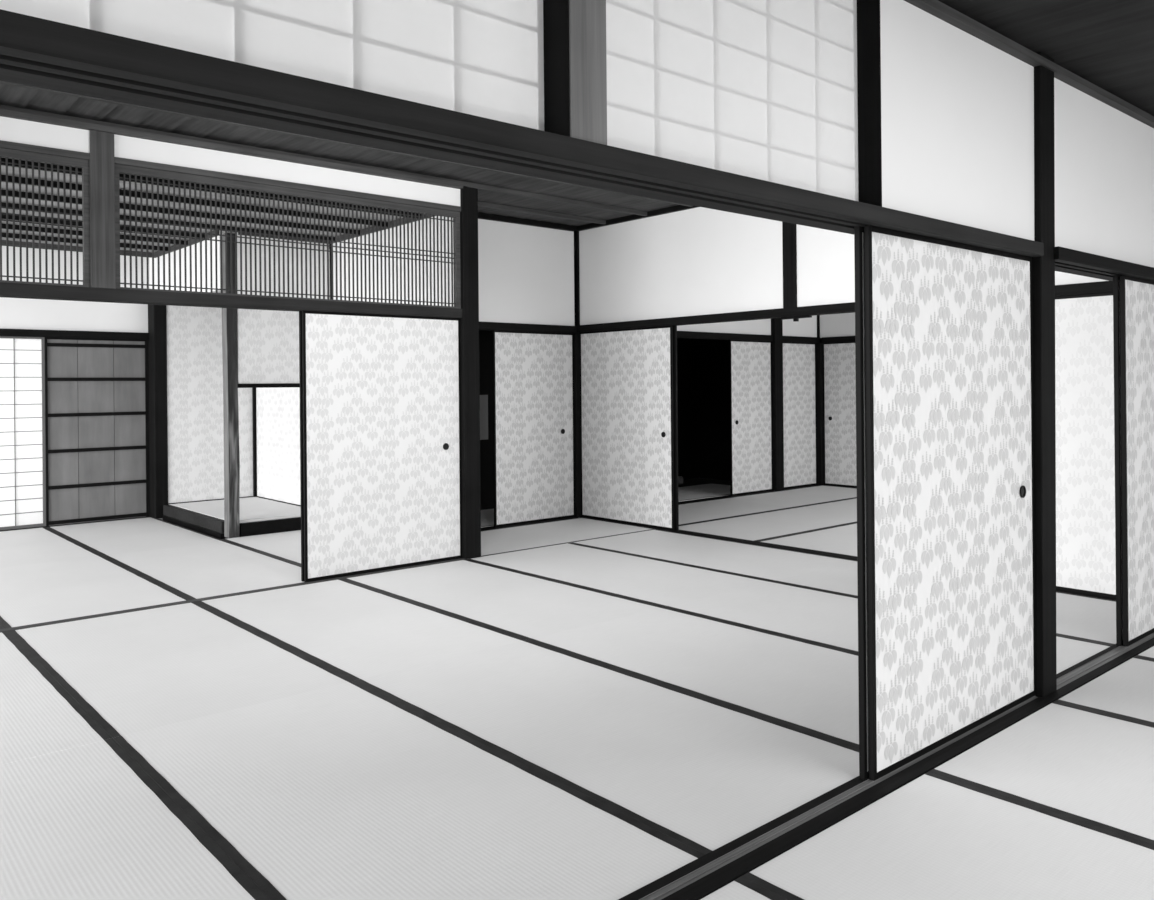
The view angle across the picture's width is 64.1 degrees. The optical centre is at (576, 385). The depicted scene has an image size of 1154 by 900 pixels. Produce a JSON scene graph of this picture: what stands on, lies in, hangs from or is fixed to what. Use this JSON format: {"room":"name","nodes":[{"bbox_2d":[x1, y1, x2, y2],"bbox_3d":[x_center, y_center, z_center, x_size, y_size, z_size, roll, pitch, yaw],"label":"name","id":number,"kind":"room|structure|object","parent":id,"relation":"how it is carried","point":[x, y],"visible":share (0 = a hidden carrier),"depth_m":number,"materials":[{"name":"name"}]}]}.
{"room":"traditional dwelling","nodes":[
{"label":"traditional dwelling","id":0,"kind":"room"},
{"bbox_2d":[0,246,149,332],"bbox_3d":[-5.667,-0.906,7.869,3.790,0.815,0.100,0,0,-41],"label":"wall","id":1,"kind":"structure","parent":0,"point":[15,313],"depth_m":8.58,"materials":[{"name":"white paint"}]},
{"bbox_2d":[0,329,148,529],"bbox_3d":[-5.642,0.401,7.842,3.775,1.801,0.115,0,0,-41],"label":"shoji screen","id":2,"kind":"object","parent":1,"relation":"in","point":[22,359],"depth_m":8.37,"materials":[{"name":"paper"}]},
{"bbox_2d":[2,240,151,257],"bbox_3d":[-5.614,-1.268,7.842,3.840,0.049,0.015,0,0,-41],"label":"crown molding","id":3,"kind":"structure","parent":1,"relation":"attached to","point":[17,244],"depth_m":8.53,"materials":[{"name":"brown wood"}]},
{"bbox_2d":[45,337,149,525],"bbox_3d":[-4.554,0.424,8.777,0.900,1.736,0.038,0,0,-41],"label":"door","id":4,"kind":"structure","parent":1,"relation":"in","point":[97,389],"depth_m":8.76,"materials":[{"name":"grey wood"}]},
{"bbox_2d":[155,230,224,292],"bbox_3d":[-3.572,-1.068,8.473,0.055,0.530,1.740,0,0,-41],"label":"wall","id":5,"kind":"structure","parent":0,"point":[223,232],"depth_m":8.29,"materials":[{"name":"white paint"}]},
{"bbox_2d":[154,230,218,257],"bbox_3d":[-3.603,-1.286,8.448,0.020,0.049,1.740,0,0,-41],"label":"crown molding","id":6,"kind":"structure","parent":5,"relation":"attached to","point":[213,232],"depth_m":8.45,"materials":[{"name":"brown wood"}]},
{"bbox_2d":[166,291,252,504],"bbox_3d":[-3.679,-0.011,9.311,0.900,2.400,0.031,0,0,-41],"label":"wall","id":7,"kind":"structure","parent":0,"point":[195,417],"depth_m":9.21,"materials":[{"name":"white paper"}]},
{"bbox_2d":[0,516,149,531],"bbox_3d":[-5.625,1.329,7.828,3.770,0.054,0.108,0,0,-41],"label":"sill","id":8,"kind":"structure","parent":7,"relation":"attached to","point":[139,516],"depth_m":8.68,"materials":[{"name":"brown wood"}]},
{"bbox_2d":[252,388,256,496],"bbox_3d":[-3.347,-0.024,9.561,0.030,2.380,0.030,0,0,-41],"label":"strip","id":9,"kind":"object","parent":7,"relation":"attached to","point":[253,389],"visible":0.36,"depth_m":9.55,"materials":[{"name":"black paint"}]},
{"bbox_2d":[1,158,420,251],"bbox_3d":[-3.992,-1.302,6.724,4.820,0.076,3.990,0,0,-41],"label":"ceiling","id":10,"kind":"structure","parent":0,"point":[3,165],"depth_m":6.95,"materials":[{"name":"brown wood"}]},
{"bbox_2d":[0,116,459,205],"bbox_3d":[-2.674,-1.346,5.167,4.765,0.134,0.090,0,0,-41],"label":"wall","id":11,"kind":"structure","parent":0,"point":[127,147],"depth_m":5.58,"materials":[{"name":"white paint"}]},
{"bbox_2d":[0,140,460,211],"bbox_3d":[-2.670,-1.261,5.163,4.765,0.036,0.100,0,0,-41],"label":"rail","id":12,"kind":"object","parent":11,"relation":"attached to","point":[3,144],"visible":0.78,"depth_m":5.57,"materials":[{"name":"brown wood"}]},
{"bbox_2d":[0,108,462,188],"bbox_3d":[-2.662,-1.423,5.152,4.765,0.031,0.130,0,0,-41],"label":"crown molding","id":13,"kind":"structure","parent":11,"relation":"attached to","point":[3,112],"depth_m":5.50,"materials":[{"name":"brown wood"}]},
{"bbox_2d":[237,232,326,383],"bbox_3d":[-2.550,-0.668,8.082,0.870,1.308,0.046,0,0,-41],"label":"wall","id":14,"kind":"structure","parent":0,"point":[267,340],"depth_m":7.97,"materials":[{"name":"white paper"}]},
{"bbox_2d":[238,383,299,387],"bbox_3d":[-2.552,0.003,8.069,0.840,0.035,0.055,0,0,-41],"label":"rail","id":15,"kind":"object","parent":14,"relation":"attached to","point":[275,385],"visible":0.64,"depth_m":7.95,"materials":[{"name":"black paint"}]},
{"bbox_2d":[238,232,329,243],"bbox_3d":[-2.538,-1.296,8.055,0.840,0.049,0.020,0,0,-41],"label":"crown molding","id":16,"kind":"structure","parent":14,"relation":"attached to","point":[248,234],"depth_m":8.03,"materials":[{"name":"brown wood"}]},
{"bbox_2d":[0,81,692,225],"bbox_3d":[-0.951,-1.495,4.699,6.848,0.062,5.000,0,0,-41],"label":"ceiling","id":17,"kind":"structure","parent":0,"point":[502,193],"depth_m":6.03,"materials":[{"name":"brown wood"}]},
{"bbox_2d":[256,216,453,504],"bbox_3d":[-2.088,-0.026,8.208,0.096,2.600,3.725,0,0,-41],"label":"wall","id":18,"kind":"structure","parent":0,"point":[277,409],"depth_m":8.79,"materials":[{"name":"paint"}]},
{"bbox_2d":[0,282,462,317],"bbox_3d":[-2.665,-0.504,5.165,4.765,0.068,0.115,0,0,-41],"label":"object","id":19,"kind":"object","parent":18,"relation":"attached to","point":[7,290],"visible":0.93,"depth_m":5.50,"materials":[{"name":"wood"}]},
{"bbox_2d":[0,148,90,286],"bbox_3d":[-3.579,-0.882,4.349,2.320,0.705,0.036,0,0,-41],"label":"transom","id":20,"kind":"object","parent":19,"relation":"on","point":[25,156],"visible":0.99,"depth_m":4.97,"materials":[{"name":"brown wood"}]},
{"bbox_2d":[89,130,115,288],"bbox_3d":[-2.670,-0.973,5.164,0.123,0.870,0.115,0,0,-41],"label":"post","id":21,"kind":"object","parent":19,"relation":"on","point":[102,160],"visible":0.7,"depth_m":5.12,"materials":[{"name":"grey wood"}]},
{"bbox_2d":[115,164,460,308],"bbox_3d":[-1.736,-0.898,5.954,2.322,0.705,0.036,0,0,-41],"label":"transom","id":22,"kind":"object","parent":19,"relation":"on","point":[123,169],"visible":0.99,"depth_m":5.84,"materials":[{"name":"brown wood"}]},
{"bbox_2d":[0,558,464,631],"bbox_3d":[-2.617,1.300,5.131,4.770,0.053,0.062,0,0,-41],"label":"sill","id":23,"kind":"structure","parent":18,"relation":"attached to","point":[446,561],"depth_m":5.46,"materials":[{"name":"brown wood"}]},
{"bbox_2d":[299,311,303,581],"bbox_3d":[-1.328,0.389,6.343,1.205,1.747,0.020,0,0,-41],"label":"screen","id":24,"kind":"object","parent":23,"relation":"on","point":[300,312],"visible":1,"depth_m":5.94,"materials":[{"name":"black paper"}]},
{"bbox_2d":[302,311,461,581],"bbox_3d":[-1.300,0.389,6.317,1.205,1.747,0.026,0,0,-41],"label":"screen","id":25,"kind":"object","parent":23,"relation":"on","point":[382,471],"visible":1,"depth_m":6.27,"materials":[{"name":"white paper"}]},
{"bbox_2d":[330,214,432,243],"bbox_3d":[-1.565,-1.305,7.560,0.020,0.049,2.045,0,0,-41],"label":"crown molding","id":26,"kind":"structure","parent":18,"relation":"attached to","point":[398,221],"depth_m":7.62,"materials":[{"name":"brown wood"}]},
{"bbox_2d":[158,478,729,519],"bbox_3d":[1.639,1.414,6.053,10.600,0.248,13.000,0,0,-41],"label":"floor","id":27,"kind":"structure","parent":0,"point":[693,481],"depth_m":12.34,"materials":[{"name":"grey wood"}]},
{"bbox_2d":[0,527,102,567],"bbox_3d":[-4.571,1.320,7.372,0.951,0.051,1.960,0,0,-41],"label":"mat","id":28,"kind":"object","parent":27,"relation":"on","point":[35,545],"visible":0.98,"depth_m":7.29,"materials":[{"name":"wicker"}]},
{"bbox_2d":[0,631,111,764],"bbox_3d":[-2.670,1.301,3.738,0.951,0.051,1.968,0,0,-41],"label":"mat","id":29,"kind":"object","parent":27,"relation":"on","point":[38,716],"visible":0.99,"depth_m":3.57,"materials":[{"name":"wicker"}]},
{"bbox_2d":[0,556,190,627],"bbox_3d":[-3.284,1.308,5.893,0.951,0.051,1.960,0,0,-41],"label":"mat","id":30,"kind":"object","parent":27,"relation":"on","point":[30,594],"visible":0.94,"depth_m":5.73,"materials":[{"name":"wicker"}]},
{"bbox_2d":[0,738,270,899],"bbox_3d":[-1.379,1.288,2.254,0.951,0.051,1.967,0,0,-41],"label":"mat","id":31,"kind":"object","parent":27,"relation":"on","point":[84,822],"visible":1,"depth_m":2.57,"materials":[{"name":"wicker"}]},
{"bbox_2d":[46,517,224,555],"bbox_3d":[-3.861,1.314,7.989,0.931,0.051,1.960,0,0,-41],"label":"mat","id":32,"kind":"object","parent":27,"relation":"on","point":[150,533],"visible":0.91,"depth_m":7.88,"materials":[{"name":"wicker"}]},
{"bbox_2d":[148,304,167,517],"bbox_3d":[-4.122,0.212,9.051,0.118,2.160,0.250,0,0,-41],"label":"post","id":33,"kind":"object","parent":27,"relation":"on","point":[157,314],"visible":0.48,"depth_m":8.96,"materials":[{"name":"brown wood"}]},
{"bbox_2d":[8,602,353,737],"bbox_3d":[-1.952,1.295,4.362,0.951,0.051,1.968,0,0,-41],"label":"mat","id":34,"kind":"object","parent":27,"relation":"on","point":[136,671],"visible":0.9,"depth_m":4.16,"materials":[{"name":"wicker"}]},
{"bbox_2d":[105,541,303,599],"bbox_3d":[-2.574,1.301,6.511,0.931,0.051,1.960,0,0,-41],"label":"mat","id":35,"kind":"object","parent":27,"relation":"on","point":[219,568],"visible":0.76,"depth_m":6.40,"materials":[{"name":"wicker"}]},
{"bbox_2d":[222,233,239,537],"bbox_3d":[-2.920,0.003,7.786,0.110,2.555,0.127,0,0,-41],"label":"post","id":36,"kind":"object","parent":27,"relation":"on","point":[229,315],"visible":0.88,"depth_m":7.74,"materials":[{"name":"wood"}]},
{"bbox_2d":[163,497,300,538],"bbox_3d":[-3.128,1.242,8.643,0.941,0.173,1.695,0,0,-41],"label":"platform","id":37,"kind":"object","parent":27,"relation":"on","point":[258,516],"visible":0.69,"depth_m":8.28,"materials":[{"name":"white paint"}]},
{"bbox_2d":[222,530,300,564],"bbox_3d":[-1.899,1.296,7.191,0.982,0.051,2.100,0,0,-41],"label":"mat","id":38,"kind":"object","parent":27,"relation":"on","point":[286,546],"visible":0.32,"depth_m":7.42,"materials":[{"name":"wicker"}]},
{"bbox_2d":[197,579,526,679],"bbox_3d":[-1.243,1.288,4.980,0.931,0.051,1.968,0,0,-41],"label":"mat","id":39,"kind":"object","parent":27,"relation":"on","point":[356,631],"visible":0.94,"depth_m":4.81,"materials":[{"name":"wicker"}]},
{"bbox_2d":[113,680,704,899],"bbox_3d":[-0.661,1.282,2.878,0.951,0.051,1.967,0,0,-41],"label":"mat","id":40,"kind":"object","parent":27,"relation":"on","point":[345,791],"visible":0.94,"depth_m":2.73,"materials":[{"name":"wicker"}]},
{"bbox_2d":[453,187,480,558],"bbox_3d":[-0.808,-0.089,6.767,0.135,2.700,0.130,0,0,-41],"label":"post","id":41,"kind":"object","parent":27,"relation":"on","point":[469,324],"visible":0.82,"depth_m":6.71,"materials":[{"name":"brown wood"}]},
{"bbox_2d":[479,330,493,509],"bbox_3d":[-0.959,0.339,9.775,0.820,1.950,0.588,0,0,-41],"label":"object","id":42,"kind":"object","parent":27,"relation":"on","point":[485,337],"visible":0.25,"depth_m":9.43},
{"bbox_2d":[343,559,662,638],"bbox_3d":[-0.523,1.282,5.606,0.977,0.051,1.968,0,0,-41],"label":"mat","id":43,"kind":"object","parent":27,"relation":"on","point":[523,605],"visible":0.91,"depth_m":5.45,"materials":[{"name":"wicker"}]},
{"bbox_2d":[481,508,579,527],"bbox_3d":[-0.996,1.288,8.699,1.900,0.051,0.950,0,0,-41],"label":"mat","id":44,"kind":"object","parent":27,"relation":"on","point":[487,515],"visible":0.07,"depth_m":8.79,"materials":[{"name":"fabric"}]},
{"bbox_2d":[471,518,655,558],"bbox_3d":[-0.337,1.282,7.748,1.835,0.051,1.000,0,0,-41],"label":"mat","id":45,"kind":"object","parent":27,"relation":"on","point":[559,532],"visible":0.7,"depth_m":7.78,"materials":[{"name":"wicker"}]},
{"bbox_2d":[573,333,581,516],"bbox_3d":[-0.011,0.382,8.794,0.078,1.745,0.110,0,0,-41],"label":"post","id":46,"kind":"object","parent":27,"relation":"on","point":[576,336],"visible":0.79,"depth_m":8.74,"materials":[{"name":"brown wood"}]},
{"bbox_2d":[355,640,858,854],"bbox_3d":[0.049,1.276,3.495,0.931,0.051,1.967,0,0,-41],"label":"mat","id":47,"kind":"object","parent":27,"relation":"on","point":[702,773],"visible":0.87,"depth_m":3.26,"materials":[{"name":"wicker"}]},
{"bbox_2d":[467,543,770,606],"bbox_3d":[0.220,1.276,6.252,0.992,0.051,1.968,0,0,-41],"label":"mat","id":48,"kind":"object","parent":27,"relation":"on","point":[663,583],"visible":0.92,"depth_m":6.12,"materials":[{"name":"wicker"}]},
{"bbox_2d":[527,607,858,747],"bbox_3d":[0.768,1.270,4.122,0.977,0.051,1.967,0,0,-41],"label":"mat","id":49,"kind":"object","parent":27,"relation":"on","point":[811,687],"visible":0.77,"depth_m":4.12,"materials":[{"name":"wicker"}]},
{"bbox_2d":[678,483,729,501],"bbox_3d":[1.268,1.268,10.668,1.900,0.051,0.950,0,0,-41],"label":"mat","id":50,"kind":"object","parent":27,"relation":"on","point":[700,491],"visible":0.38,"depth_m":10.76,"materials":[{"name":"wicker"}]},
{"bbox_2d":[573,529,856,580],"bbox_3d":[0.965,1.269,6.900,0.983,0.051,1.968,0,0,-41],"label":"mat","id":51,"kind":"object","parent":27,"relation":"on","point":[745,559],"visible":0.86,"depth_m":6.78,"materials":[{"name":"wicker"}]},
{"bbox_2d":[679,499,793,524],"bbox_3d":[1.158,1.268,9.058,1.900,0.051,0.985,0,0,-41],"label":"mat","id":52,"kind":"object","parent":27,"relation":"on","point":[701,511],"visible":0.53,"depth_m":9.19,"materials":[{"name":"wicker"}]},
{"bbox_2d":[700,876,787,899],"bbox_3d":[0.705,1.269,1.295,0.936,0.051,1.955,0,0,-41],"label":"mat","id":53,"kind":"object","parent":27,"relation":"on","point":[741,888],"visible":1,"depth_m":2.26,"materials":[{"name":"wicker"}]},
{"bbox_2d":[679,507,856,540],"bbox_3d":[1.807,1.262,8.311,1.900,0.051,0.985,0,0,-41],"label":"mat","id":54,"kind":"object","parent":27,"relation":"on","point":[789,521],"visible":0.73,"depth_m":8.23,"materials":[{"name":"wicker"}]},
{"bbox_2d":[722,485,856,506],"bbox_3d":[2.591,1.256,10.305,1.900,0.051,0.985,0,0,-41],"label":"mat","id":55,"kind":"object","parent":27,"relation":"on","point":[805,496],"visible":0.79,"depth_m":10.19,"materials":[{"name":"wicker"}]},
{"bbox_2d":[758,522,856,555],"bbox_3d":[2.457,1.256,7.564,1.900,0.051,0.985,0,0,-41],"label":"mat","id":56,"kind":"object","parent":27,"relation":"on","point":[842,539],"visible":0.38,"depth_m":7.35,"materials":[{"name":"wicker"}]},
{"bbox_2d":[816,343,823,484],"bbox_3d":[2.986,0.356,11.382,0.120,1.745,0.140,0,0,-41],"label":"post","id":57,"kind":"object","parent":27,"relation":"on","point":[819,346],"visible":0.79,"depth_m":11.31,"materials":[{"name":"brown wood"}]},
{"bbox_2d":[797,498,856,513],"bbox_3d":[3.241,1.250,9.558,1.900,0.051,0.985,0,0,-41],"label":"mat","id":58,"kind":"object","parent":27,"relation":"on","point":[849,506],"visible":0.3,"depth_m":9.35,"materials":[{"name":"wicker"}]},
{"bbox_2d":[618,696,1053,899],"bbox_3d":[0.026,1.274,2.088,4.764,0.054,0.123,0,0,-41],"label":"sill","id":59,"kind":"structure","parent":27,"relation":"on","point":[701,877],"depth_m":2.61,"materials":[{"name":"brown wood"}]},
{"bbox_2d":[854,226,868,779],"bbox_3d":[1.331,0.365,3.286,1.175,1.742,0.020,0,0,-41],"label":"screen","id":60,"kind":"object","parent":59,"relation":"on","point":[858,231],"visible":0.02,"depth_m":2.90,"materials":[{"name":"black wood"}]},
{"bbox_2d":[864,225,1035,780],"bbox_3d":[1.365,0.365,3.279,1.185,1.742,0.026,0,0,-41],"label":"screen","id":61,"kind":"object","parent":59,"relation":"on","point":[949,325],"visible":1,"depth_m":3.19,"materials":[{"name":"white paper"}]},
{"bbox_2d":[580,517,1115,599],"bbox_3d":[1.695,1.261,6.901,0.116,0.054,4.945,0,0,-41],"label":"sill","id":62,"kind":"structure","parent":27,"relation":"on","point":[678,531],"depth_m":7.15,"materials":[{"name":"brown wood"}]},
{"bbox_2d":[580,325,674,530],"bbox_3d":[0.428,0.370,8.322,0.026,1.755,1.190,0,0,-41],"label":"screen","id":63,"kind":"object","parent":62,"relation":"on","point":[626,375],"visible":1,"depth_m":8.27,"materials":[{"name":"white paper"}]},
{"bbox_2d":[673,325,678,530],"bbox_3d":[0.459,0.370,8.335,0.020,1.755,1.210,0,0,-41],"label":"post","id":64,"kind":"object","parent":62,"relation":"on","point":[675,391],"visible":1,"depth_m":7.88,"materials":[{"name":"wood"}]},
{"bbox_2d":[1055,292,1115,598],"bbox_3d":[2.832,0.346,5.562,0.020,1.755,1.240,0,0,-41],"label":"screen","id":65,"kind":"object","parent":62,"relation":"on","point":[1084,341],"visible":0.23,"depth_m":5.39,"materials":[{"name":"white paper"}]},
{"bbox_2d":[666,581,1111,673],"bbox_3d":[1.511,1.263,4.768,0.992,0.051,1.967,0,0,-41],"label":"mat","id":66,"kind":"object","parent":27,"relation":"on","point":[826,618],"visible":0.46,"depth_m":4.98,"materials":[{"name":"wicker"}]},
{"bbox_2d":[775,561,1115,644],"bbox_3d":[2.256,1.257,5.416,0.983,0.051,1.967,0,0,-41],"label":"mat","id":67,"kind":"object","parent":27,"relation":"on","point":[1083,617],"visible":0.28,"depth_m":5.13,"materials":[{"name":"wicker"}]},
{"bbox_2d":[742,771,1153,899],"bbox_3d":[1.415,1.262,1.913,0.946,0.051,1.955,0,0,-41],"label":"mat","id":68,"kind":"object","parent":27,"relation":"on","point":[935,836],"visible":0.96,"depth_m":2.43,"materials":[{"name":"wicker"}]},
{"bbox_2d":[930,701,1153,844],"bbox_3d":[2.140,1.256,2.543,0.974,0.051,1.955,0,0,-41],"label":"mat","id":69,"kind":"object","parent":27,"relation":"on","point":[1092,767],"visible":0.9,"depth_m":2.99,"materials":[{"name":"wicker"}]},
{"bbox_2d":[1032,52,1056,696],"bbox_3d":[1.850,-0.045,3.737,0.165,2.560,0.120,0,0,-41],"label":"post","id":70,"kind":"object","parent":27,"relation":"on","point":[1043,267],"visible":0.46,"depth_m":3.67,"materials":[{"name":"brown wood"}]},
{"bbox_2d":[1044,690,1066,700],"bbox_3d":[1.901,1.258,3.664,0.133,0.054,0.040,0,0,-41],"label":"sill","id":71,"kind":"structure","parent":27,"relation":"on","point":[1057,694],"depth_m":3.66,"materials":[{"name":"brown wood"}]},
{"bbox_2d":[1036,633,1153,696],"bbox_3d":[2.943,1.248,4.626,2.703,0.054,0.123,0,0,-41],"label":"sill","id":72,"kind":"structure","parent":27,"relation":"on","point":[1089,669],"depth_m":4.05,"materials":[{"name":"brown wood"}]},
{"bbox_2d":[1113,276,1122,645],"bbox_3d":[2.992,0.351,4.731,1.200,1.742,0.020,0,0,-41],"label":"screen","id":73,"kind":"object","parent":72,"relation":"on","point":[1116,284],"visible":0.09,"depth_m":4.34,"materials":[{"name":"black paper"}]},
{"bbox_2d":[1119,275,1153,645],"bbox_3d":[3.017,0.351,4.721,1.200,1.742,0.020,0,0,-41],"label":"screen","id":74,"kind":"object","parent":72,"relation":"on","point":[1136,294],"visible":1,"depth_m":4.43,"materials":[{"name":"white paper"}]},
{"bbox_2d":[1056,656,1153,724],"bbox_3d":[2.838,1.250,3.151,0.878,0.051,1.955,0,0,-41],"label":"mat","id":75,"kind":"object","parent":27,"relation":"on","point":[1126,690],"visible":0.87,"depth_m":3.69,"materials":[{"name":"wicker"}]},
{"bbox_2d":[1136,646,1153,659],"bbox_3d":[3.532,1.244,3.754,0.960,0.051,1.955,0,0,-41],"label":"mat","id":76,"kind":"object","parent":27,"relation":"on","point":[1149,653],"visible":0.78,"depth_m":4.21,"materials":[{"name":"wicker"}]},
{"bbox_2d":[481,517,577,530],"bbox_3d":[-0.678,1.284,8.198,1.720,0.054,0.123,0,0,-41],"label":"sill","id":77,"kind":"structure","parent":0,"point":[490,527],"depth_m":8.30,"materials":[{"name":"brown wood"}]},
{"bbox_2d":[492,330,574,526],"bbox_3d":[-0.382,0.382,8.453,0.935,1.745,0.026,0,0,-41],"label":"screen","id":78,"kind":"object","parent":77,"relation":"on","point":[534,463],"visible":1,"depth_m":8.43,"materials":[{"name":"white paper"}]},
{"bbox_2d":[574,265,576,325],"bbox_3d":[-0.306,0.033,9.913,0.050,2.550,1.960,0,0,-41],"label":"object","id":79,"kind":"structure","parent":0,"point":[575,285],"depth_m":9.53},
{"bbox_2d":[478,219,816,336],"bbox_3d":[0.757,-1.040,9.495,5.820,0.945,0.080,0,0,-41],"label":"wall","id":80,"kind":"structure","parent":0,"point":[526,272],"depth_m":8.44,"materials":[{"name":"white paint"}]},
{"bbox_2d":[478,212,575,231],"bbox_3d":[-0.711,-1.476,8.139,1.830,0.047,0.045,0,0,-41],"label":"crown molding","id":81,"kind":"structure","parent":80,"relation":"attached to","point":[485,216],"depth_m":8.33,"materials":[{"name":"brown wood"}]},
{"bbox_2d":[479,321,819,342],"bbox_3d":[0.769,-0.532,9.487,5.820,0.070,0.100,0,0,-41],"label":"rail","id":82,"kind":"object","parent":80,"relation":"attached to","point":[485,326],"visible":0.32,"depth_m":9.73,"materials":[{"name":"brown wood"}]},
{"bbox_2d":[677,338,697,478],"bbox_3d":[0.410,0.027,11.794,3.300,2.550,0.060,0,0,-41],"label":"wall","id":83,"kind":"structure","parent":0,"point":[686,348],"depth_m":12.72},
{"bbox_2d":[697,312,854,480],"bbox_3d":[3.858,-0.005,10.421,0.100,2.550,6.660,0,0,-41],"label":"wall","id":84,"kind":"structure","parent":0,"point":[713,403],"depth_m":12.59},
{"bbox_2d":[679,485,818,503],"bbox_3d":[1.524,1.264,10.114,3.840,0.054,0.123,0,0,-41],"label":"sill","id":85,"kind":"structure","parent":84,"relation":"attached to","point":[726,496],"depth_m":10.15,"materials":[{"name":"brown wood"}]},
{"bbox_2d":[729,340,772,495],"bbox_3d":[1.991,0.362,10.518,0.745,1.745,0.026,0,0,-41],"label":"screen","id":86,"kind":"object","parent":85,"relation":"on","point":[750,362],"visible":1,"depth_m":10.50,"materials":[{"name":"white paper"}]},
{"bbox_2d":[771,318,783,490],"bbox_3d":[2.321,-0.016,10.816,0.150,2.500,0.125,0,0,-41],"label":"post","id":87,"kind":"object","parent":85,"relation":"on","point":[776,323],"visible":0.5,"depth_m":10.75,"materials":[{"name":"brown wood"}]},
{"bbox_2d":[783,342,816,488],"bbox_3d":[2.660,0.356,11.104,0.735,1.745,0.020,0,0,-41],"label":"screen","id":88,"kind":"object","parent":85,"relation":"on","point":[799,359],"visible":0.99,"depth_m":11.11,"materials":[{"name":"white paper"}]},
{"bbox_2d":[822,336,854,342],"bbox_3d":[4.531,-0.565,9.619,0.090,0.067,4.560,0,0,-41],"label":"rail","id":89,"kind":"object","parent":84,"relation":"attached to","point":[842,338],"visible":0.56,"depth_m":11.13,"materials":[{"name":"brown wood"}]},
{"bbox_2d":[822,485,856,488],"bbox_3d":[4.524,1.237,9.607,0.100,0.054,4.575,0,0,-41],"label":"sill","id":90,"kind":"structure","parent":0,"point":[822,485],"depth_m":11.12,"materials":[{"name":"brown wood"}]},
{"bbox_2d":[823,342,856,487],"bbox_3d":[3.425,0.349,10.875,0.026,1.745,1.200,0,0,-41],"label":"screen","id":91,"kind":"object","parent":90,"relation":"on","point":[839,368],"visible":0.43,"depth_m":11.15,"materials":[{"name":"white paper"}]},
{"bbox_2d":[579,207,1107,324],"bbox_3d":[1.667,-1.052,6.933,0.060,0.940,4.940,0,0,-41],"label":"wall","id":92,"kind":"structure","parent":0,"point":[699,260],"depth_m":7.61,"materials":[{"name":"white paint"}]},
{"bbox_2d":[576,231,579,324],"bbox_3d":[0.009,-1.033,8.778,0.021,0.945,0.020,0,0,-41],"label":"strip","id":93,"kind":"object","parent":92,"relation":"attached to","point":[577,232],"visible":1,"depth_m":8.77,"materials":[{"name":"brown wood"}]},
{"bbox_2d":[576,205,697,230],"bbox_3d":[1.627,-1.501,6.902,0.045,0.041,4.940,0,0,-41],"label":"crown molding","id":94,"kind":"structure","parent":92,"relation":"attached to","point":[678,207],"depth_m":8.17,"materials":[{"name":"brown wood"}]},
{"bbox_2d":[577,281,1112,331],"bbox_3d":[1.661,-0.530,6.923,0.110,0.104,4.940,0,0,-41],"label":"rail","id":95,"kind":"object","parent":92,"relation":"attached to","point":[794,313],"visible":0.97,"depth_m":7.06,"materials":[{"name":"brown wood"}]},
{"bbox_2d":[782,222,796,307],"bbox_3d":[1.627,-1.051,6.967,0.095,0.940,0.110,0,0,-41],"label":"post","id":96,"kind":"object","parent":95,"relation":"on","point":[789,231],"visible":0.43,"depth_m":6.93,"materials":[{"name":"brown wood"}]},
{"bbox_2d":[880,0,1153,267],"bbox_3d":[2.417,-0.946,4.252,3.960,0.767,0.088,0,0,-41],"label":"wall","id":97,"kind":"structure","parent":0,"point":[957,109],"depth_m":3.45,"materials":[{"name":"white paint"}]},
{"bbox_2d":[0,9,1043,256],"bbox_3d":[-0.021,-0.516,2.123,4.762,0.051,0.175,0,0,-41],"label":"beam","id":98,"kind":"structure","parent":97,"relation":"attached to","point":[34,51],"depth_m":1.76,"materials":[{"name":"wood"}]},
{"bbox_2d":[0,0,543,130],"bbox_3d":[-0.547,-0.921,1.726,1.222,0.767,0.030,0,0,-41],"label":"transom","id":99,"kind":"object","parent":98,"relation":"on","point":[481,58],"visible":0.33,"depth_m":1.83,"materials":[{"name":"paper"}]},
{"bbox_2d":[543,0,569,136],"bbox_3d":[-0.055,-0.925,2.089,0.002,0.767,0.107,0,0,-41],"label":"post","id":100,"kind":"object","parent":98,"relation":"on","point":[555,12],"depth_m":2.08,"materials":[{"name":"black paint"}]},
{"bbox_2d":[569,0,606,144],"bbox_3d":[-0.011,-0.925,2.126,0.112,0.767,0.110,0,0,-41],"label":"post","id":101,"kind":"object","parent":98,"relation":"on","point":[587,18],"depth_m":2.08,"materials":[{"name":"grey wood"}]},
{"bbox_2d":[606,0,857,200],"bbox_3d":[0.446,-0.929,2.589,1.185,0.767,0.030,0,0,-41],"label":"transom","id":102,"kind":"object","parent":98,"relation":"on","point":[766,90],"visible":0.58,"depth_m":2.58,"materials":[{"name":"paper"}]},
{"bbox_2d":[857,0,881,206],"bbox_3d":[0.924,-0.933,2.946,0.006,0.767,0.100,0,0,-41],"label":"post","id":103,"kind":"object","parent":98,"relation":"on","point":[868,11],"visible":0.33,"depth_m":2.94,"materials":[{"name":"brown wood"}]},
{"bbox_2d":[904,0,1153,127],"bbox_3d":[1.261,-1.280,3.185,7.100,0.030,0.065,0,0,-41],"label":"crown molding","id":104,"kind":"structure","parent":97,"relation":"attached to","point":[936,8],"depth_m":3.55,"materials":[{"name":"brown wood"}]},
{"bbox_2d":[1054,246,1153,280],"bbox_3d":[2.900,-0.542,4.664,2.695,0.051,0.175,0,0,-41],"label":"rail","id":105,"kind":"object","parent":97,"relation":"attached to","point":[1071,261],"visible":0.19,"depth_m":4.08,"materials":[{"name":"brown wood"}]},
{"bbox_2d":[938,0,1153,115],"bbox_3d":[2.612,-1.353,1.621,7.112,0.030,4.200,0,0,-41],"label":"ceiling","id":106,"kind":"structure","parent":0,"point":[1109,44],"depth_m":3.50,"materials":[{"name":"wood"}]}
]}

